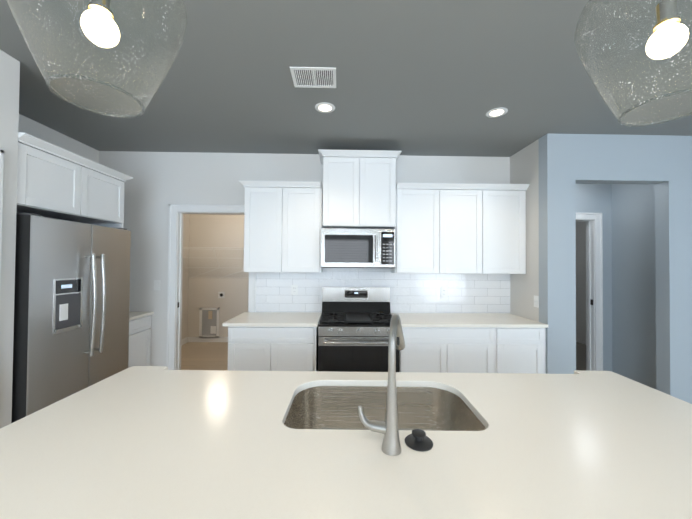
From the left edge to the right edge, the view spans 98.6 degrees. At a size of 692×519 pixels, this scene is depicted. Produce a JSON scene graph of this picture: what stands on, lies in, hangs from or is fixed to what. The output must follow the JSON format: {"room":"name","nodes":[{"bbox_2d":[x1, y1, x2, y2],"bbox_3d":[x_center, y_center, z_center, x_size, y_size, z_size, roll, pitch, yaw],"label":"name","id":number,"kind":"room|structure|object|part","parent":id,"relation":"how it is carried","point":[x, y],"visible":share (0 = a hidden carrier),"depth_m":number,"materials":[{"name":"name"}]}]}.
{"room":"kitchen","nodes":[
{"label":"kitchen","id":0,"kind":"room"},
{"bbox_2d":[0,50,1,116],"bbox_3d":[-2.139,0.114,1.723,0.120,2.743,0.090,0,-1,-1],"label":"wall","id":1,"kind":"structure","parent":0,"point":[0,77],"depth_m":1.78,"materials":[{"name":"white paint"}]},
{"bbox_2d":[0,51,19,428],"bbox_3d":[-2.440,0.113,1.813,0.720,2.743,0.100,0,-1,-1],"label":"wall","id":2,"kind":"structure","parent":0,"point":[9,117],"depth_m":1.83,"materials":[{"name":"white paint"}]},
{"bbox_2d":[18,114,98,162],"bbox_3d":[-2.904,0.120,2.564,0.180,2.743,1.620,0,-1,-1],"label":"wall","id":3,"kind":"structure","parent":0,"point":[29,126],"depth_m":2.88,"materials":[{"name":"white paint"}]},
{"bbox_2d":[16,132,132,227],"bbox_3d":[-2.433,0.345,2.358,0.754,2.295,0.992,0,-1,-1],"label":"upper cabinet","id":4,"kind":"object","parent":3,"relation":"attached to","point":[55,182],"visible":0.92,"depth_m":2.24,"materials":[{"name":"white paint"}]},
{"bbox_2d":[182,214,189,338],"bbox_3d":[-2.971,0.148,4.518,0.120,2.743,2.050,0,-1,-1],"label":"wall","id":5,"kind":"structure","parent":0,"point":[185,281],"depth_m":5.43,"materials":[{"name":"beige paint"}]},
{"bbox_2d":[181,337,187,345],"bbox_3d":[-2.914,1.469,4.501,0.015,0.100,2.050,0,-1,-1],"label":"baseboard","id":6,"kind":"structure","parent":5,"relation":"attached to","point":[185,340],"depth_m":5.39,"materials":[{"name":"white paint"}]},
{"bbox_2d":[181,342,227,369],"bbox_3d":[1.017,1.536,1.377,8.600,0.060,11.500,0,-1,-1],"label":"floor","id":7,"kind":"structure","parent":0,"point":[204,355],"depth_m":4.69,"materials":[{"name":"brown wood"}]},
{"bbox_2d":[11,213,130,422],"bbox_3d":[-2.368,0.598,2.332,0.852,1.790,0.910,0,-1,-1],"label":"refrigerator","id":8,"kind":"object","parent":7,"relation":"on","point":[71,307],"visible":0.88,"depth_m":2.14,"materials":[{"name":"grey metal"}]},
{"bbox_2d":[128,311,153,367],"bbox_3d":[-2.505,1.044,3.092,0.650,0.918,0.546,0,-1,-1],"label":"base cabinet","id":9,"kind":"object","parent":7,"relation":"on","point":[139,339],"visible":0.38,"depth_m":3.19,"materials":[{"name":"white paint"}]},
{"bbox_2d":[222,312,321,370],"bbox_3d":[-0.714,1.057,3.077,0.881,0.918,0.646,0,-1,-1],"label":"base cabinet","id":10,"kind":"object","parent":7,"relation":"on","point":[272,341],"visible":0.52,"depth_m":2.78,"materials":[{"name":"white paint"}]},
{"bbox_2d":[0,366,691,518],"bbox_3d":[0.118,1.037,1.025,2.595,0.914,1.155,0,-1,0],"label":"kitchen island","id":11,"kind":"object","parent":7,"relation":"on","point":[148,442],"visible":0.98,"depth_m":0.90,"materials":[{"name":"stone"}]},
{"bbox_2d":[358,313,404,455],"bbox_3d":[0.130,0.379,1.002,0.136,0.402,0.237,0,-1,17],"label":"faucet","id":12,"kind":"object","parent":11,"relation":"on","point":[389,430],"visible":1,"depth_m":0.90,"materials":[{"name":"silver metal"}]},
{"bbox_2d":[284,386,485,430],"bbox_3d":[0.139,0.723,1.224,0.802,0.220,0.500,0,-1,-1],"label":"sink","id":13,"kind":"object","parent":11,"relation":"in","point":[431,408],"depth_m":1.43,"materials":[{"name":"silver metal"}]},
{"bbox_2d":[405,429,432,451],"bbox_3d":[0.230,0.562,0.939,0.088,0.035,0.088,0,-1,0],"label":"stopper","id":14,"kind":"object","parent":11,"relation":"on","point":[418,440],"visible":1,"depth_m":0.92,"materials":[{"name":"black rubber"}]},
{"bbox_2d":[318,287,398,371],"bbox_3d":[0.116,0.915,3.042,0.766,1.214,0.695,0,-1,-1],"label":"range","id":15,"kind":"object","parent":7,"relation":"on","point":[353,328],"visible":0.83,"depth_m":2.77,"materials":[{"name":"silver metal"}]},
{"bbox_2d":[399,329,506,372],"bbox_3d":[0.989,1.086,3.117,0.986,0.888,0.628,0,-1,-1],"label":"base cabinet","id":16,"kind":"object","parent":7,"relation":"on","point":[473,343],"depth_m":2.81,"materials":[{"name":"white paint"}]},
{"bbox_2d":[391,313,547,328],"bbox_3d":[1.206,0.629,3.119,1.404,0.030,0.646,0,-1,-1],"label":"countertop","id":17,"kind":"structure","parent":16,"relation":"on","point":[408,320],"depth_m":2.93,"materials":[{"name":"white stone"}]},
{"bbox_2d":[507,329,545,373],"bbox_3d":[1.617,1.091,3.129,0.573,0.888,0.628,0,-1,-1],"label":"base cabinet","id":18,"kind":"object","parent":7,"relation":"on","point":[526,348],"depth_m":2.82,"materials":[{"name":"white paint"}]},
{"bbox_2d":[576,342,585,369],"bbox_3d":[2.944,1.571,5.319,3.000,0.012,3.090,0,-1,-1],"label":"floor carpet","id":19,"kind":"object","parent":7,"relation":"on","point":[580,356],"depth_m":4.79,"materials":[{"name":"brown carpet"}]},
{"bbox_2d":[188,214,248,336],"bbox_3d":[-1.976,0.171,5.622,2.150,2.743,0.120,0,-1,-1],"label":"wall","id":20,"kind":"structure","parent":0,"point":[210,230],"depth_m":5.55,"materials":[{"name":"beige paint"}]},
{"bbox_2d":[188,337,227,341],"bbox_3d":[-1.961,1.492,5.536,1.900,0.100,0.015,0,-1,-1],"label":"baseboard","id":21,"kind":"structure","parent":20,"relation":"attached to","point":[200,339],"depth_m":5.52,"materials":[{"name":"white paint"}]},
{"bbox_2d":[199,308,218,337],"bbox_3d":[-2.542,1.179,5.527,0.362,0.567,0.020,0,-1,-1],"label":"washer outlet box","id":22,"kind":"object","parent":20,"relation":"attached to","point":[208,322],"visible":1,"depth_m":5.53,"materials":[{"name":"white paint"}]},
{"bbox_2d":[183,247,248,277],"bbox_3d":[-1.982,0.072,5.387,1.876,0.562,0.335,0,-1,-1],"label":"wire shelf","id":23,"kind":"object","parent":20,"relation":"attached to","point":[215,260],"visible":0.65,"depth_m":5.37,"materials":[{"name":"white metal"}]},
{"bbox_2d":[218,292,224,297],"bbox_3d":[-2.321,0.662,5.542,0.120,0.120,0.012,0,-1,-1],"label":"outlet","id":24,"kind":"object","parent":20,"relation":"attached to","point":[221,294],"visible":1,"depth_m":5.54,"materials":[{"name":"white plastic"}]},
{"bbox_2d":[99,151,509,365],"bbox_3d":[-0.486,0.152,3.479,5.050,2.743,0.120,0,-1,-1],"label":"wall","id":25,"kind":"structure","parent":0,"point":[150,191],"depth_m":3.41,"materials":[{"name":"white paint"}]},
{"bbox_2d":[154,280,159,289],"bbox_3d":[-2.150,0.292,3.379,0.072,0.116,0.014,0,-1,-1],"label":"light switch","id":26,"kind":"object","parent":25,"relation":"attached to","point":[156,284],"visible":1,"depth_m":3.38,"materials":[{"name":"white plastic"}]},
{"bbox_2d":[166,204,255,369],"bbox_3d":[-1.524,0.445,3.443,0.994,2.141,0.148,0,-1,-1],"label":"door frame","id":27,"kind":"structure","parent":25,"relation":"attached to","point":[177,212],"depth_m":3.38,"materials":[{"name":"white paint"}]},
{"bbox_2d":[242,181,289,271],"bbox_3d":[-0.838,-0.330,3.256,0.456,0.933,0.324,0,-1,-1],"label":"upper cabinet","id":28,"kind":"object","parent":25,"relation":"attached to","point":[267,203],"depth_m":3.10,"materials":[{"name":"white paint"}]},
{"bbox_2d":[290,181,322,272],"bbox_3d":[-0.495,-0.327,3.262,0.468,0.933,0.324,0,-1,-1],"label":"upper cabinet","id":29,"kind":"object","parent":25,"relation":"attached to","point":[305,196],"depth_m":3.11,"materials":[{"name":"white paint"}]},
{"bbox_2d":[322,149,365,228],"bbox_3d":[-0.025,-0.725,3.262,0.441,0.766,0.353,0,-1,-1],"label":"upper cabinet","id":30,"kind":"object","parent":25,"relation":"attached to","point":[344,171],"depth_m":3.09,"materials":[{"name":"white paint"}]},
{"bbox_2d":[321,228,394,267],"bbox_3d":[0.123,-0.112,3.212,0.758,0.405,0.439,0,-1,-1],"label":"microwave","id":31,"kind":"object","parent":30,"relation":"attached to","point":[355,248],"visible":1,"depth_m":3.04,"materials":[{"name":"silver metal"}]},
{"bbox_3d":[0.309,-0.113,3.022,0.021,0.265,0.051,0,-1,-1],"label":"handle","id":32,"kind":"part","parent":31,"relation":"part of","materials":[{"name":"silver metal"}]},
{"bbox_2d":[366,153,397,228],"bbox_3d":[0.298,-0.723,3.268,0.441,0.766,0.353,0,-1,-1],"label":"upper cabinet","id":33,"kind":"object","parent":25,"relation":"attached to","point":[381,186],"depth_m":3.10,"materials":[{"name":"white paint"}]},
{"bbox_2d":[256,268,509,312],"bbox_3d":[0.409,0.354,3.427,2.994,0.516,0.012,0,-1,-1],"label":"tile backsplash","id":34,"kind":"structure","parent":25,"relation":"attached to","point":[466,293],"depth_m":3.42,"materials":[{"name":"white tile"}]},
{"bbox_2d":[291,285,297,294],"bbox_3d":[-0.587,0.347,3.398,0.072,0.116,0.008,0,-1,-1],"label":"outlet","id":35,"kind":"object","parent":34,"relation":"attached to","point":[294,289],"visible":1,"depth_m":3.40,"materials":[{"name":"white plastic"}]},
{"bbox_2d":[390,182,445,273],"bbox_3d":[0.778,-0.317,3.286,0.526,0.933,0.324,0,-1,-1],"label":"upper cabinet","id":36,"kind":"object","parent":25,"relation":"attached to","point":[420,235],"depth_m":3.13,"materials":[{"name":"white paint"}]},
{"bbox_2d":[446,185,489,273],"bbox_3d":[1.210,-0.314,3.294,0.574,0.933,0.324,0,-1,-1],"label":"upper cabinet","id":37,"kind":"object","parent":25,"relation":"attached to","point":[459,228],"depth_m":3.14,"materials":[{"name":"white paint"}]},
{"bbox_2d":[490,185,528,273],"bbox_3d":[1.645,-0.310,3.302,0.539,0.933,0.324,0,-1,-1],"label":"upper cabinet","id":38,"kind":"object","parent":25,"relation":"attached to","point":[507,202],"depth_m":3.15,"materials":[{"name":"white paint"}]},
{"bbox_2d":[0,0,691,156],"bbox_3d":[1.039,-1.267,1.417,8.600,0.060,11.500,0,-1,-1],"label":"ceiling","id":39,"kind":"structure","parent":0,"point":[428,77],"depth_m":2.01,"materials":[{"name":"grey paint"}]},
{"bbox_2d":[6,0,186,117],"bbox_3d":[-0.638,-0.836,0.779,0.396,0.844,0.396,0,-1,-1],"label":"pendant light","id":40,"kind":"object","parent":39,"relation":"hanging from","point":[99,26],"visible":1,"depth_m":0.79,"materials":[{"name":"clear glass"}]},
{"bbox_3d":[-0.640,-0.605,0.776,0.080,0.087,0.080,0,-1,-1],"label":"bulb","id":41,"kind":"part","parent":40,"relation":"part of","materials":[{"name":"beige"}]},
{"bbox_2d":[290,67,335,87],"bbox_3d":[-0.216,-1.235,2.024,0.298,0.006,0.215,0,-1,-1],"label":"ceiling vent","id":42,"kind":"object","parent":39,"relation":"in","point":[313,77],"visible":1,"depth_m":2.01,"materials":[{"name":"white metal"}]},
{"bbox_2d":[315,102,334,112],"bbox_3d":[-0.170,-1.230,2.414,0.164,0.004,0.164,0,-1,-1],"label":"recessed light","id":43,"kind":"object","parent":39,"relation":"in","point":[324,107],"visible":1,"depth_m":2.40,"materials":[{"name":"white paint"}]},
{"bbox_2d":[486,107,507,117],"bbox_3d":[1.252,-1.218,2.471,0.164,0.004,0.164,0,-1,-1],"label":"recessed light","id":44,"kind":"object","parent":39,"relation":"in","point":[495,112],"visible":1,"depth_m":2.46,"materials":[{"name":"white paint"}]},
{"bbox_2d":[574,0,691,126],"bbox_3d":[0.869,-0.824,0.807,0.396,0.844,0.396,0,-1,-1],"label":"pendant light","id":45,"kind":"object","parent":39,"relation":"hanging from","point":[669,37],"visible":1,"depth_m":0.86,"materials":[{"name":"clear glass"}]},
{"bbox_3d":[0.867,-0.592,0.804,0.080,0.087,0.080,0,-1,-1],"label":"bulb","id":46,"kind":"part","parent":45,"relation":"part of","materials":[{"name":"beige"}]},
{"bbox_2d":[510,139,538,321],"bbox_3d":[1.979,0.168,3.213,0.130,2.743,0.503,0,-1,-1],"label":"wall","id":47,"kind":"structure","parent":0,"point":[524,169],"depth_m":3.12,"materials":[{"name":"white paint"}]},
{"bbox_2d":[534,295,538,307],"bbox_3d":[1.909,0.422,2.990,0.014,0.116,0.072,0,-1,-1],"label":"light switch","id":48,"kind":"object","parent":47,"relation":"attached to","point":[536,301],"visible":1,"depth_m":2.98,"materials":[{"name":"white plastic"}]},
{"bbox_2d":[576,222,585,344],"bbox_3d":[4.504,0.219,5.377,0.100,2.743,2.990,0,-1,-1],"label":"wall","id":49,"kind":"structure","parent":0,"point":[580,282],"depth_m":5.63,"materials":[{"name":"white paint"}]},
{"bbox_2d":[575,184,611,371],"bbox_3d":[2.934,0.184,3.793,1.298,2.743,0.120,0,-1,-1],"label":"wall","id":50,"kind":"structure","parent":0,"point":[603,199],"depth_m":3.75,"materials":[{"name":"grey paint"}]},
{"bbox_2d":[576,213,602,370],"bbox_3d":[2.706,0.483,3.772,0.992,2.141,0.148,0,-1,-1],"label":"door frame","id":51,"kind":"structure","parent":50,"relation":"attached to","point":[594,291],"depth_m":3.73,"materials":[{"name":"white paint"}]},
{"bbox_2d":[539,133,691,403],"bbox_3d":[3.510,0.176,2.927,3.180,2.743,0.127,0,-1,-1],"label":"wall","id":52,"kind":"structure","parent":0,"point":[673,233],"depth_m":2.86,"materials":[{"name":"grey paint"}]},
{"bbox_2d":[611,184,655,388],"bbox_3d":[3.412,0.181,3.365,0.120,2.743,0.753,0,-1,-1],"label":"wall","id":53,"kind":"structure","parent":0,"point":[633,294],"depth_m":3.46,"materials":[{"name":"grey paint"}]},
{"bbox_3d":[-2.122,-0.926,1.273,0.120,0.675,0.840,0,-1,-1],"label":"wall","id":54,"kind":"structure","parent":0,"visible":0},
{"bbox_2d":[0,149,3,292],"bbox_3d":[-2.100,0.409,1.270,0.190,2.141,0.992,0,-1,-1],"label":"door frame","id":55,"kind":"structure","parent":54,"relation":"attached to","point":[1,176],"depth_m":1.77,"materials":[{"name":"white paint"}]}
]}

